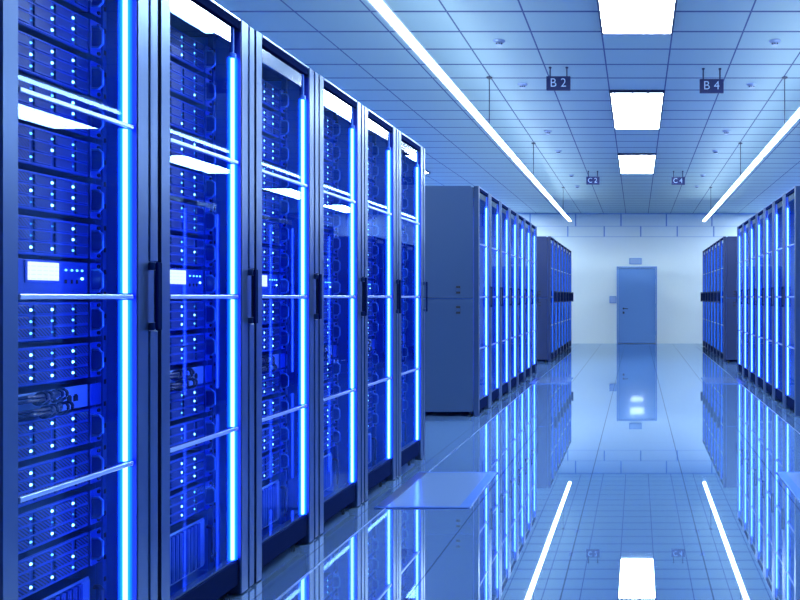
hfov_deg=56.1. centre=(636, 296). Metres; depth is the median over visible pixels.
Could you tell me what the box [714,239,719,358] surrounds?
tall cabinet
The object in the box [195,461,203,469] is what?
tray
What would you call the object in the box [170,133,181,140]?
tray
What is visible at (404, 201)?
server
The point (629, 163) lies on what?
recessed light
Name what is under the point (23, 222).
tray
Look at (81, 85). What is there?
tray
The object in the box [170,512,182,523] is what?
tray
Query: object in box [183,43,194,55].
tray
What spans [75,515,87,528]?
tray
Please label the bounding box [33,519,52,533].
tray
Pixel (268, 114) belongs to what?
tray
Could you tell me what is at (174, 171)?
tray
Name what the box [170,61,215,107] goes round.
server
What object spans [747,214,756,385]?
tall cabinet
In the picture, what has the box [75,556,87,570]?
tray
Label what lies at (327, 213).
server
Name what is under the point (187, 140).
tray
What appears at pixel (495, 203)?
tall cabinet
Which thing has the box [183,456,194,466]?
tray
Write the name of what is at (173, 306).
tray
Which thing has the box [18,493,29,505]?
tray
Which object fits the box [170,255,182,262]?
tray
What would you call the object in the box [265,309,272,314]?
tray
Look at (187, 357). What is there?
tray
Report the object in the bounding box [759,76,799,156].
strip light
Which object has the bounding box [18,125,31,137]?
tray
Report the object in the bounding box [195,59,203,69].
tray
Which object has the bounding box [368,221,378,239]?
server
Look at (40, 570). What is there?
tray
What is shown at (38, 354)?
tray
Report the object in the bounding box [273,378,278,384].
tray
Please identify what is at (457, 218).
tall cabinet
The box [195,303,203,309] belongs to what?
tray
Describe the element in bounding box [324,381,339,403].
server
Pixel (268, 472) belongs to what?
tray
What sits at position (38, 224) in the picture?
tray
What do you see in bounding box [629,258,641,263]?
exit sign
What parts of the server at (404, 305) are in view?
pull handle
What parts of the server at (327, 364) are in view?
pull handle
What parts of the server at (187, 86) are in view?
pull handle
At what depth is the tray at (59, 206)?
2.15 m
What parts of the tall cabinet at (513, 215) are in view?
door, panel, rail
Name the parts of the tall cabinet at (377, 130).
door, mounting rail, panel, rail, rail, handle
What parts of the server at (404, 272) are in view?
pull handle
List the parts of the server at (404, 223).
pull handle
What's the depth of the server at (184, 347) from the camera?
2.77 m
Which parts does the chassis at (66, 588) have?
blade, blade, blade, blade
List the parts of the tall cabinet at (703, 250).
glass pane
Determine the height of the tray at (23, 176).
0.029 m
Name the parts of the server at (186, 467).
pull handle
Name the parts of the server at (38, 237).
pull handle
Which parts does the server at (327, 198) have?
pull handle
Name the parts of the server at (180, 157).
pull handle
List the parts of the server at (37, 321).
pull handle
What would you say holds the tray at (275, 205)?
on the server at (270, 203)
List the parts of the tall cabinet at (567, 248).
glass pane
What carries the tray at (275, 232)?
on the server at (270, 230)
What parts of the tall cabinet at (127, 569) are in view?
door, panel, mounting rail, handle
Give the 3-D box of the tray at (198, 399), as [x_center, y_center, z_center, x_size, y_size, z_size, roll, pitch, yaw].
[-1.789,0.421,2.821,0.008,0.029,0.049,0,0,0]
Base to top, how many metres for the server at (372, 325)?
0.115 m
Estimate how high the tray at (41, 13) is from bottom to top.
0.029 m
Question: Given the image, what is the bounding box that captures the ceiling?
[214,0,799,212]
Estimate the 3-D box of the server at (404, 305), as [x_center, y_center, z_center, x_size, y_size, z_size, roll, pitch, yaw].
[-2.103,0.073,5.066,0.711,0.115,0.464,0,0,0]
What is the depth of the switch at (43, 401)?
1.90 m
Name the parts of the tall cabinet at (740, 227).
panel, door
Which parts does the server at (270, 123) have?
pull handle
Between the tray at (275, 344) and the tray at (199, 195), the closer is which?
the tray at (199, 195)
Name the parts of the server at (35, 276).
pull handle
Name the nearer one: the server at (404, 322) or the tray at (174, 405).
the tray at (174, 405)
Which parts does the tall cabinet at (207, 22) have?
door, panel, rail, mounting rail, rail, handle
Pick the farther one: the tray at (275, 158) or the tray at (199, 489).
the tray at (275, 158)
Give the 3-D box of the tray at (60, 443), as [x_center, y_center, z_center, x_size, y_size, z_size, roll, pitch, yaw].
[-1.789,0.456,2.155,0.008,0.029,0.075,0,0,0]
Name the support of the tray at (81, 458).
on the server at (35, 474)
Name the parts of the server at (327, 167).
pull handle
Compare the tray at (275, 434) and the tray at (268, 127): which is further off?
the tray at (275, 434)
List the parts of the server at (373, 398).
pull handle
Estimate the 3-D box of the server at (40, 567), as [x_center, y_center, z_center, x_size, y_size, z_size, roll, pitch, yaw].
[-2.103,0.824,2.066,0.711,0.115,0.464,0,0,0]
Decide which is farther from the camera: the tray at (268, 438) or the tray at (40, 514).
the tray at (268, 438)
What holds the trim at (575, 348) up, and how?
on the floor
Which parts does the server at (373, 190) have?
pull handle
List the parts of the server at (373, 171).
pull handle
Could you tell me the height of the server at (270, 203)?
0.115 m
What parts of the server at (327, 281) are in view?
pull handle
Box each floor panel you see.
[374,472,497,508]
[529,377,572,383]
[701,377,744,383]
[776,472,799,501]
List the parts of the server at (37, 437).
pull handle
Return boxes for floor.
[217,344,799,599]
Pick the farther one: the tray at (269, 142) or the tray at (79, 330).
the tray at (269, 142)
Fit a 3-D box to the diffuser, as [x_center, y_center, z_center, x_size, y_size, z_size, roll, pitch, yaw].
[1.535,-1.740,5.050,0.104,0.031,6.920,0,0,0]
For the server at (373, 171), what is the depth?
4.65 m
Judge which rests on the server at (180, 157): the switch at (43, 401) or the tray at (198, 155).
the tray at (198, 155)
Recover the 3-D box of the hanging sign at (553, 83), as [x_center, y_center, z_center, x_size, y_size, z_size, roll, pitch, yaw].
[-0.768,-2.134,6.740,0.236,0.230,0.028,0,0,0]
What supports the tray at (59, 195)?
on the server at (41, 195)
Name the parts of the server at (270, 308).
pull handle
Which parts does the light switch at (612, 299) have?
plate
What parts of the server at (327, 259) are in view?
pull handle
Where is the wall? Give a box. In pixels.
[518,213,755,343]
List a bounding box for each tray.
[18,0,31,11]
[18,9,31,23]
[18,32,31,45]
[18,44,31,57]
[18,56,31,69]
[18,79,31,89]
[18,92,31,103]
[18,103,31,115]
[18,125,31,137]
[18,137,29,148]
[18,149,31,160]
[18,171,31,182]
[18,183,32,194]
[18,195,31,206]
[18,217,31,227]
[18,229,31,239]
[18,241,31,251]
[18,305,31,314]
[18,317,31,326]
[18,329,31,338]
[18,350,31,360]
[18,362,31,372]
[18,374,31,384]
[18,424,31,435]
[18,435,31,447]
[18,447,31,458]
[18,469,31,481]
[18,481,32,493]
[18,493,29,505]
[18,515,31,528]
[18,527,31,540]
[18,538,31,552]
[18,561,31,574]
[18,572,29,586]
[18,584,31,598]
[33,0,52,10]
[33,5,53,21]
[33,17,53,33]
[33,39,53,54]
[33,51,53,66]
[33,62,53,77]
[33,85,52,96]
[33,97,52,110]
[33,108,53,121]
[33,129,52,142]
[33,141,53,153]
[33,153,50,165]
[33,174,53,186]
[33,186,52,197]
[33,198,53,209]
[33,219,52,230]
[33,231,50,241]
[33,242,53,252]
[33,305,53,314]
[33,316,52,325]
[33,328,52,337]
[33,349,52,359]
[33,360,53,370]
[33,371,53,382]
[33,419,53,431]
[33,430,50,443]
[33,442,53,454]
[33,463,50,476]
[33,474,52,488]
[33,486,50,499]
[33,507,53,522]
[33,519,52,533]
[33,530,53,545]
[33,551,53,567]
[33,563,50,578]
[33,574,53,590]
[54,4,73,20]
[54,15,73,31]
[54,27,73,42]
[54,48,73,63]
[54,59,73,74]
[54,70,73,85]
[54,92,73,103]
[54,104,73,116]
[54,114,73,127]
[54,135,73,148]
[54,146,73,159]
[54,158,73,169]
[54,179,73,190]
[54,190,73,201]
[54,201,73,212]
[54,222,73,232]
[54,233,73,243]
[54,244,73,254]
[54,305,73,313]
[54,316,73,324]
[54,326,73,336]
[54,347,73,356]
[54,358,73,368]
[54,368,73,379]
[54,415,73,426]
[54,426,73,438]
[54,437,73,449]
[54,457,73,470]
[54,468,71,481]
[54,479,71,492]
[54,500,73,514]
[54,511,73,525]
[54,522,73,536]
[54,542,71,557]
[54,553,73,569]
[54,564,73,580]
[75,0,87,8]
[75,15,87,28]
[75,25,87,39]
[75,36,87,49]
[75,57,87,70]
[75,68,87,80]
[75,79,87,91]
[75,99,87,109]
[75,111,87,122]
[75,121,87,132]
[75,141,87,152]
[75,152,87,163]
[75,163,87,173]
[75,183,87,193]
[75,194,87,204]
[75,205,87,214]
[75,225,87,234]
[75,235,87,245]
[75,246,87,255]
[75,304,87,313]
[75,315,87,323]
[75,326,87,334]
[75,345,87,354]
[75,356,87,365]
[75,366,87,376]
[75,411,87,422]
[75,422,87,432]
[75,432,87,443]
[75,452,87,464]
[75,463,87,475]
[75,474,87,485]
[75,494,87,506]
[75,505,87,517]
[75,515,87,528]
[75,535,87,548]
[75,546,87,559]
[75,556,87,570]
[170,27,182,39]
[170,36,182,48]
[170,45,182,57]
[170,62,180,73]
[170,71,182,82]
[170,80,182,91]
[170,98,180,108]
[170,107,181,117]
[170,116,182,126]
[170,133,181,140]
[170,143,182,151]
[170,151,182,160]
[170,167,182,176]
[170,176,182,185]
[170,185,182,194]
[170,202,182,211]
[170,211,181,219]
[170,220,180,228]
[170,237,181,244]
[170,246,182,253]
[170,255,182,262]
[170,303,182,310]
[170,312,182,319]
[170,321,182,328]
[170,337,182,344]
[170,346,182,353]
[170,355,182,362]
[170,392,182,400]
[170,401,181,409]
[170,410,182,418]
[170,426,182,435]
[170,435,181,444]
[170,444,180,453]
[170,461,182,470]
[170,469,182,479]
[170,478,182,488]
[170,495,182,505]
[170,504,182,514]
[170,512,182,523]
[183,35,194,46]
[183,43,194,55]
[183,52,194,63]
[183,69,194,80]
[183,78,194,88]
[183,86,194,97]
[183,103,194,113]
[183,112,194,122]
[183,120,194,130]
[183,137,194,145]
[183,147,194,155]
[183,155,194,164]
[183,171,194,180]
[183,180,194,188]
[183,188,194,197]
[183,205,194,213]
[183,214,194,221]
[183,222,194,230]
[183,238,193,246]
[183,247,194,254]
[183,256,194,263]
[183,303,194,309]
[183,312,194,318]
[183,320,194,327]
[183,336,194,343]
[183,345,194,352]
[183,353,193,361]
[183,389,194,398]
[183,398,194,406]
[183,406,194,415]
[183,423,193,432]
[183,431,194,440]
[183,440,193,449]
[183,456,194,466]
[183,465,194,474]
[183,473,194,483]
[183,489,194,500]
[183,498,194,508]
[183,506,194,517]
[195,42,203,52]
[195,50,203,60]
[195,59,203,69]
[195,75,203,85]
[195,84,203,93]
[195,92,203,101]
[195,108,203,117]
[195,117,203,126]
[195,125,203,134]
[195,142,203,148]
[195,151,203,158]
[195,159,203,167]
[195,174,203,182]
[195,183,203,191]
[195,191,203,199]
[195,207,203,215]
[195,216,203,223]
[195,224,203,232]
[195,240,203,247]
[195,249,203,255]
[195,257,203,264]
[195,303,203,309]
[195,311,203,318]
[195,320,203,326]
[195,335,203,342]
[195,343,203,350]
[195,352,203,359]
[195,387,203,395]
[195,396,203,403]
[195,404,203,412]
[195,420,203,428]
[195,428,203,436]
[195,452,203,461]
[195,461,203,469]
[195,469,203,478]
[195,485,203,494]
[195,493,203,502]
[195,502,203,511]
[265,82,272,90]
[265,89,273,98]
[265,96,273,105]
[265,110,272,118]
[265,117,272,125]
[265,124,272,132]
[265,138,273,146]
[265,145,273,153]
[265,152,273,160]
[265,166,272,172]
[265,174,272,180]
[265,180,272,187]
[265,194,273,200]
[265,201,272,207]
[265,208,273,214]
[265,221,272,228]
[265,229,272,235]
[265,236,272,242]
[265,249,272,255]
[265,256,272,262]
[265,263,272,269]
[265,302,272,307]
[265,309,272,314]
[265,316,272,321]
[265,329,272,335]
[265,336,272,342]
[265,343,272,349]
[265,373,272,379]
[265,380,272,386]
[265,387,273,394]
[265,400,272,407]
[265,407,272,414]
[265,428,272,435]
[265,435,272,442]
[265,442,273,449]
[265,455,272,463]
[265,462,272,470]
[265,469,273,477]
[273,87,278,94]
[273,94,278,101]
[273,101,278,108]
[273,114,278,121]
[273,121,278,128]
[273,128,278,135]
[273,142,278,148]
[273,149,278,155]
[273,156,278,162]
[273,177,278,182]
[273,183,278,189]
[273,196,278,202]
[273,203,278,209]
[273,210,278,216]
[273,223,278,229]
[273,230,278,236]
[273,237,278,243]
[273,250,278,256]
[273,257,278,262]
[273,264,278,269]
[273,302,278,307]
[273,309,278,314]
[273,316,278,321]
[273,328,278,334]
[273,335,278,341]
[273,342,278,348]
[273,371,278,377]
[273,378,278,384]
[273,385,278,391]
[273,398,278,404]
[273,405,278,411]
[273,425,278,432]
[273,432,278,439]
[273,439,278,446]
[273,452,278,459]
[273,459,278,466]
[273,466,278,473]
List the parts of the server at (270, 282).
pull handle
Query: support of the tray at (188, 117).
on the server at (186, 119)
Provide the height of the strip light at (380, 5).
0.524 m
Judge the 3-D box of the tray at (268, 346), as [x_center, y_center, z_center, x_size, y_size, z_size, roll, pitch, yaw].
[-1.789,0.240,3.355,0.008,0.029,0.075,0,0,0]
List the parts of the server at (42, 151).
pull handle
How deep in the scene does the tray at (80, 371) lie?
2.22 m
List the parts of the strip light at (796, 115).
suspension rod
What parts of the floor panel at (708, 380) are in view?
plate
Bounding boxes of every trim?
[276,348,575,599]
[698,348,799,433]
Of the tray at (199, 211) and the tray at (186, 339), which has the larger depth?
the tray at (199, 211)
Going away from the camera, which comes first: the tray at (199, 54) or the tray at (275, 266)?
the tray at (199, 54)
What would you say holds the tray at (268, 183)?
on the server at (269, 183)
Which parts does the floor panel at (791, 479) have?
plate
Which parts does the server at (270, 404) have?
pull handle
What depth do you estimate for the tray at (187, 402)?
2.75 m
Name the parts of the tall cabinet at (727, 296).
handle, door, panel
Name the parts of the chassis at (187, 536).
blade, blade, blade, blade, blade, blade, blade, blade, blade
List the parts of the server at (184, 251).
pull handle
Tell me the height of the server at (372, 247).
0.115 m
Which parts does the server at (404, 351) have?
pull handle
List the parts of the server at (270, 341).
pull handle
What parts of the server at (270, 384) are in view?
pull handle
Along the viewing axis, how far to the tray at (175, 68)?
2.66 m
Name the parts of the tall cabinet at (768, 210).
rail, panel, door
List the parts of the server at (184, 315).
pull handle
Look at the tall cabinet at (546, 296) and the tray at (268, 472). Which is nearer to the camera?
the tray at (268, 472)
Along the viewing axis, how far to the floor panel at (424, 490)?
4.40 m
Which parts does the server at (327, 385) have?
pull handle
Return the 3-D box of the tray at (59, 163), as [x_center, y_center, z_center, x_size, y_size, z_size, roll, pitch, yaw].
[-1.789,-0.414,2.154,0.008,0.029,0.073,0,0,0]
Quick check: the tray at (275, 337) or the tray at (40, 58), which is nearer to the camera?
the tray at (40, 58)
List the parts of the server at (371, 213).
pull handle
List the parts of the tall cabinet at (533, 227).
door, panel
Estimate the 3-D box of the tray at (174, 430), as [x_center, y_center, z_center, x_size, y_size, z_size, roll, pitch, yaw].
[-1.789,0.520,2.679,0.008,0.029,0.071,0,0,0]
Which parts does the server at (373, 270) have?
pull handle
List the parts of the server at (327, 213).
pull handle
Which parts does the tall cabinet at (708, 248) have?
handle, glass pane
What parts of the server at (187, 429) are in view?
pull handle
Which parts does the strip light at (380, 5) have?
suspension rod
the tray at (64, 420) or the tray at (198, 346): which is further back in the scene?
the tray at (198, 346)
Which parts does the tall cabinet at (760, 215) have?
rail, panel, door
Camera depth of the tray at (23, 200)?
2.01 m
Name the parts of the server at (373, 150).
pull handle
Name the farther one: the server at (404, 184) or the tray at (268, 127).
the server at (404, 184)
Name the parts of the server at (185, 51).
pull handle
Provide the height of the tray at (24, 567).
0.029 m
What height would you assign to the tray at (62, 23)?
0.029 m
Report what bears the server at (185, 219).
in the tall cabinet at (207, 22)
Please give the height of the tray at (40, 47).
0.029 m
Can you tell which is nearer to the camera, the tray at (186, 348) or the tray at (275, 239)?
the tray at (186, 348)
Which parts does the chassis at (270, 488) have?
blade, blade, blade, blade, blade, blade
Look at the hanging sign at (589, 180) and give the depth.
12.29 m
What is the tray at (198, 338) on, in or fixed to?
on the server at (184, 347)
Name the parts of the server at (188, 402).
pull handle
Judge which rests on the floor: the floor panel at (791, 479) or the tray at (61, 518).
the floor panel at (791, 479)
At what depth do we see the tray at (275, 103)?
3.41 m
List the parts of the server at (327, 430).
pull handle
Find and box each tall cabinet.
[0,0,161,599]
[154,0,257,599]
[251,30,321,582]
[316,75,366,534]
[362,106,400,500]
[397,130,427,474]
[423,186,492,415]
[490,195,502,405]
[500,202,511,398]
[509,208,519,391]
[517,214,526,385]
[524,219,532,380]
[531,223,537,375]
[536,236,556,361]
[554,239,559,358]
[557,242,562,354]
[561,244,565,351]
[564,246,568,349]
[567,248,570,347]
[569,250,572,346]
[701,250,704,346]
[703,248,706,347]
[705,246,709,349]
[708,244,712,351]
[711,242,716,354]
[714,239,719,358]
[717,236,737,361]
[736,223,742,375]
[741,219,749,380]
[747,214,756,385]
[754,208,764,391]
[762,202,773,398]
[771,195,783,405]
[781,186,799,415]
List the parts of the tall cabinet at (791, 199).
handle, rail, rail, panel, door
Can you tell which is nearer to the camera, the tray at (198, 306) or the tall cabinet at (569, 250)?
the tray at (198, 306)
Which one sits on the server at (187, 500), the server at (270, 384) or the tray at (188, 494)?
the tray at (188, 494)
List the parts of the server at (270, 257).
pull handle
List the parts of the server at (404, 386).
pull handle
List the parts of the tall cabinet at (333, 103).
door, mounting rail, panel, rail, rail, handle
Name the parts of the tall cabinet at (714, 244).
glass pane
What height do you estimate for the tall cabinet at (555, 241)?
2.412 m
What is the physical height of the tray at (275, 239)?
0.029 m
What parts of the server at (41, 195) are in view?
pull handle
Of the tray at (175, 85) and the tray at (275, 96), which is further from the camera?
the tray at (275, 96)
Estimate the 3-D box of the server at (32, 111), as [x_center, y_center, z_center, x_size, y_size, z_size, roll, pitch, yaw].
[-2.103,-0.582,2.066,0.711,0.115,0.464,0,0,0]
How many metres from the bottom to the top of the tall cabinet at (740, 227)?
2.412 m
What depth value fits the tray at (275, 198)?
3.41 m
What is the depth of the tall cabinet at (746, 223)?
10.70 m
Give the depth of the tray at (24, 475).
2.01 m
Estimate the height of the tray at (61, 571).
0.029 m
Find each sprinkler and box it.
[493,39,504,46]
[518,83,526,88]
[747,83,755,88]
[769,39,780,46]
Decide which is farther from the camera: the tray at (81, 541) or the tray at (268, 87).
the tray at (268, 87)
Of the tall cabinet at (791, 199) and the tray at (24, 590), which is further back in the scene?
the tall cabinet at (791, 199)
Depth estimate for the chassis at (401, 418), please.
5.28 m
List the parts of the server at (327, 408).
pull handle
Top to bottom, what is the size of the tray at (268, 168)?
0.029 m
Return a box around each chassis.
[21,576,104,599]
[170,518,214,585]
[262,479,287,528]
[324,453,338,490]
[368,433,376,462]
[401,418,406,441]
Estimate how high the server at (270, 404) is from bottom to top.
0.115 m
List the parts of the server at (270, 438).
pull handle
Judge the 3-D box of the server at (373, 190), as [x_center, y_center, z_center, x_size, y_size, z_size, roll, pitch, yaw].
[-2.103,-0.717,4.466,0.711,0.115,0.464,0,0,0]
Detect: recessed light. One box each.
[597,0,676,34]
[609,90,664,129]
[618,153,655,173]
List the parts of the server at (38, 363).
pull handle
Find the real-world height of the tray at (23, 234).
0.029 m
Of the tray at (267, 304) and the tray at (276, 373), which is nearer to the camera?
the tray at (267, 304)
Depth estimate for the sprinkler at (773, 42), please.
6.04 m
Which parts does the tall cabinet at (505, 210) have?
door, panel, rail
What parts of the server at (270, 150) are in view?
pull handle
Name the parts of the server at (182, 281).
pull handle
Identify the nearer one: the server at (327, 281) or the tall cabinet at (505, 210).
the server at (327, 281)
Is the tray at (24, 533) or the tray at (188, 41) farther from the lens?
the tray at (188, 41)
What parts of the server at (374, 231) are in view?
pull handle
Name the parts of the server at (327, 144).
pull handle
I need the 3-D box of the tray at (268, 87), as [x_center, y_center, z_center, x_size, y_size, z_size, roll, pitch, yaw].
[-1.789,-1.022,3.355,0.008,0.029,0.074,0,0,0]
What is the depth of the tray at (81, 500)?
2.22 m
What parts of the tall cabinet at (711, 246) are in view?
glass pane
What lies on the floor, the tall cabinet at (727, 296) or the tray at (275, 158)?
the tall cabinet at (727, 296)
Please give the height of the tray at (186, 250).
0.029 m
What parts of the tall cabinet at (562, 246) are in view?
glass pane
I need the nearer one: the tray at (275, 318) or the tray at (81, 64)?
the tray at (81, 64)
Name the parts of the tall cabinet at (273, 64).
door, panel, mounting rail, rail, rail, handle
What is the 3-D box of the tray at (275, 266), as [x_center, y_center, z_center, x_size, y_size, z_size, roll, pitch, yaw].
[-1.789,-0.147,3.421,0.008,0.029,0.049,0,0,0]
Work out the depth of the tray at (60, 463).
2.15 m
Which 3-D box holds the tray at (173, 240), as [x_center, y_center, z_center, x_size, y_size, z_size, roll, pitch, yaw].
[-1.789,-0.216,2.679,0.008,0.029,0.070,0,0,0]
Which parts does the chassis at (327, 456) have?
blade, blade, blade, blade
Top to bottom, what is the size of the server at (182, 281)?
0.115 m
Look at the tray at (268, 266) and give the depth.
3.35 m
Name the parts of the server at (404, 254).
pull handle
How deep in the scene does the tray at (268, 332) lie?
3.35 m
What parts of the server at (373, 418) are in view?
pull handle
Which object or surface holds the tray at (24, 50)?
on the server at (41, 62)
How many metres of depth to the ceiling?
7.33 m
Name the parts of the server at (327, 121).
pull handle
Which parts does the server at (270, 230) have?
pull handle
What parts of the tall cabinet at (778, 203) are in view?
rail, rail, panel, door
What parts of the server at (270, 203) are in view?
pull handle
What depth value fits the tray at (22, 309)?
2.01 m
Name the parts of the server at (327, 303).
pull handle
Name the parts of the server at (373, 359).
pull handle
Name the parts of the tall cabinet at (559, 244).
glass pane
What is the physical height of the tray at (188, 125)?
0.029 m
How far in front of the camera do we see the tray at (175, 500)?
2.67 m
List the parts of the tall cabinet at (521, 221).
door, panel, rail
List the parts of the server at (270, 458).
pull handle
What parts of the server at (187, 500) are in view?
pull handle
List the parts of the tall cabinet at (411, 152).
door, mounting rail, panel, rail, rail, handle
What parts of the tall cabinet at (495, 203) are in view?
door, panel, rail, rail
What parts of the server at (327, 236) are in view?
pull handle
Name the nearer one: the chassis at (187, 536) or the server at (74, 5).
the server at (74, 5)
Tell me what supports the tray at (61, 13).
on the server at (49, 21)
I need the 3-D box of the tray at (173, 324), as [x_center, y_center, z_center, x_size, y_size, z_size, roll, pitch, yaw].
[-1.789,0.107,2.679,0.008,0.029,0.071,0,0,0]
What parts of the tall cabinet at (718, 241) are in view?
handle, glass pane, door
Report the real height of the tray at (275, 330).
0.029 m
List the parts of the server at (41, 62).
pull handle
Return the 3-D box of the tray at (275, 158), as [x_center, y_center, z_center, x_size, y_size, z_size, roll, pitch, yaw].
[-1.789,-0.682,3.421,0.008,0.029,0.049,0,0,0]
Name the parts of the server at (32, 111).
pull handle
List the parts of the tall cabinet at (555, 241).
door, glass pane, handle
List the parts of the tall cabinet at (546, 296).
panel, door, handle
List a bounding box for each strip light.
[369,0,514,156]
[512,143,570,220]
[703,143,761,220]
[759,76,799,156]
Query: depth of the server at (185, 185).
2.77 m
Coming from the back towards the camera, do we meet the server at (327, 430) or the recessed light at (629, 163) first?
the recessed light at (629, 163)
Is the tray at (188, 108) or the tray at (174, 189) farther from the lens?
the tray at (188, 108)
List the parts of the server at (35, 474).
pull handle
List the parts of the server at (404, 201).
pull handle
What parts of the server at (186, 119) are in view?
pull handle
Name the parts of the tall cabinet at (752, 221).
rail, panel, door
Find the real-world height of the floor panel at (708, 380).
0.008 m
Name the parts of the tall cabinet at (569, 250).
glass pane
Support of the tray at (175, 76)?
on the server at (187, 86)
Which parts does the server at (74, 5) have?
pull handle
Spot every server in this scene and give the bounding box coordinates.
[18,0,103,57]
[18,30,103,98]
[18,77,103,138]
[18,122,103,178]
[18,169,103,219]
[18,214,103,259]
[18,258,103,293]
[18,302,103,341]
[18,342,103,387]
[18,406,103,461]
[18,446,103,507]
[18,487,103,554]
[18,527,103,599]
[52,0,103,17]
[170,25,215,75]
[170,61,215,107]
[170,96,215,139]
[170,131,215,171]
[170,165,215,203]
[170,200,215,235]
[170,235,215,266]
[170,268,215,294]
[170,301,215,330]
[170,332,215,364]
[170,384,215,420]
[170,415,215,455]
[170,448,215,490]
[170,479,215,525]
[262,79,288,113]
[262,107,288,139]
[262,135,288,166]
[262,164,288,193]
[262,191,288,219]
[262,219,288,245]
[262,247,288,271]
[262,274,288,294]
[262,300,288,323]
[262,326,288,351]
[262,369,288,396]
[262,395,288,424]
[262,422,288,452]
[262,448,288,480]
[324,115,339,139]
[324,139,339,162]
[324,162,339,185]
[324,186,339,208]
[324,209,339,230]
[324,232,339,253]
[324,255,339,275]
[324,278,339,294]
[324,300,339,319]
[324,322,339,342]
[324,358,339,379]
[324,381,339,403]
[324,404,339,426]
[324,426,339,449]
[368,141,378,160]
[368,161,378,179]
[368,181,378,199]
[368,201,378,219]
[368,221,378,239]
[368,241,378,258]
[368,261,378,278]
[368,280,378,295]
[368,299,378,316]
[368,319,378,335]
[368,350,378,368]
[368,370,378,388]
[368,390,378,408]
[368,409,378,428]
[401,160,407,175]
[401,178,407,192]
[401,195,407,210]
[401,213,407,228]
[401,231,407,245]
[401,248,407,262]
[401,266,407,280]
[401,282,407,295]
[401,299,407,313]
[401,316,407,331]
[401,344,407,359]
[401,362,407,376]
[401,379,407,394]
[401,397,407,412]
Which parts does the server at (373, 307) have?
pull handle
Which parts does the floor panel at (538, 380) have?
plate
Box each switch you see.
[18,382,100,419]
[170,365,211,390]
[262,353,284,373]
[324,345,336,360]
[368,339,374,351]
[401,334,404,344]
[609,296,616,302]
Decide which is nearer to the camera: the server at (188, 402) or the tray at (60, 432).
the tray at (60, 432)
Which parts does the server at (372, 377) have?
pull handle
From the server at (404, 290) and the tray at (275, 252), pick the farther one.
the server at (404, 290)
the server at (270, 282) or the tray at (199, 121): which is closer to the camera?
the tray at (199, 121)
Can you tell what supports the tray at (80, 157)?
on the server at (42, 151)
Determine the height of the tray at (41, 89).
0.029 m
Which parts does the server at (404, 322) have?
pull handle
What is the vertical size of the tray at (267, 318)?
0.029 m
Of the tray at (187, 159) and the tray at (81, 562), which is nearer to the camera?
the tray at (81, 562)
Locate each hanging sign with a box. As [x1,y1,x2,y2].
[546,67,570,90]
[586,171,599,184]
[672,171,684,184]
[700,68,723,92]
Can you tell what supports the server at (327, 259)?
in the tall cabinet at (333, 103)
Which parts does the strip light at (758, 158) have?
suspension rod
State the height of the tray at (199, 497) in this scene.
0.029 m
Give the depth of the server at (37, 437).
2.13 m
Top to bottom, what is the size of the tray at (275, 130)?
0.029 m
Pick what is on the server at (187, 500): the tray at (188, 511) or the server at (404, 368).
the tray at (188, 511)
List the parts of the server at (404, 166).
pull handle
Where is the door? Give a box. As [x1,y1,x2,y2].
[617,266,656,343]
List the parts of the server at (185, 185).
pull handle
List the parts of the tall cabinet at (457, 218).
blanking panel, door, panel, rail, rail, handle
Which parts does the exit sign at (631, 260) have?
plate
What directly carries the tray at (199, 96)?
on the server at (187, 86)
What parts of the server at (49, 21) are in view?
pull handle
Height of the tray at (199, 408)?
0.029 m
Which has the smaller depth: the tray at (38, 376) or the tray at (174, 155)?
the tray at (38, 376)
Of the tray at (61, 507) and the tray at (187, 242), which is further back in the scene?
the tray at (187, 242)
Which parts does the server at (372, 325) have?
pull handle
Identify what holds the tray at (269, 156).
on the server at (270, 150)
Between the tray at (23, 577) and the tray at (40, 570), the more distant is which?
the tray at (40, 570)
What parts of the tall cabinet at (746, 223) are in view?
panel, door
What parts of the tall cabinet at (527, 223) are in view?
door, panel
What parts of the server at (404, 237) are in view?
pull handle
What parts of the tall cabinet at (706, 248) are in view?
glass pane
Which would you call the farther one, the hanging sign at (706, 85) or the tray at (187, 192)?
the hanging sign at (706, 85)
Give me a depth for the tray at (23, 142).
2.01 m
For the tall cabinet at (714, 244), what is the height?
2.412 m
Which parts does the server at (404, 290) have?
pull handle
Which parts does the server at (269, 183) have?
pull handle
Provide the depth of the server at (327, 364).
4.03 m
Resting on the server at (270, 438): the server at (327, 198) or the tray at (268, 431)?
the tray at (268, 431)
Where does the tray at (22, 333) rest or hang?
on the server at (37, 321)
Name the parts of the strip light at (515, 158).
suspension rod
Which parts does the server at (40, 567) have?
pull handle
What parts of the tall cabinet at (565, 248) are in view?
glass pane, handle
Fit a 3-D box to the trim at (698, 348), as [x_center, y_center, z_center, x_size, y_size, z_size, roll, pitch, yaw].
[1.487,1.248,9.250,0.006,0.003,16.500,0,0,0]
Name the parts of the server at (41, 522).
pull handle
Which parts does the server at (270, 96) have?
pull handle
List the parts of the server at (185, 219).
pull handle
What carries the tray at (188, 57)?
on the server at (185, 51)
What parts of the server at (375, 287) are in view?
pull handle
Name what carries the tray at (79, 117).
on the server at (32, 111)
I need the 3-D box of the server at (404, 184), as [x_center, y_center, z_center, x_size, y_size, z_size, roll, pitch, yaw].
[-2.103,-0.852,5.066,0.711,0.115,0.464,0,0,0]
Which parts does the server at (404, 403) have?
pull handle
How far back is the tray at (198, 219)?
2.81 m
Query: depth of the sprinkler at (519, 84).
7.26 m
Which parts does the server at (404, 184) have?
pull handle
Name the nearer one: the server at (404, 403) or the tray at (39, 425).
the tray at (39, 425)
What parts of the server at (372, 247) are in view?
pull handle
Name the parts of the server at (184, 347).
pull handle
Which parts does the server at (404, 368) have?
pull handle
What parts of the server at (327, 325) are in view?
pull handle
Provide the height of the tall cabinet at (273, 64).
2.412 m

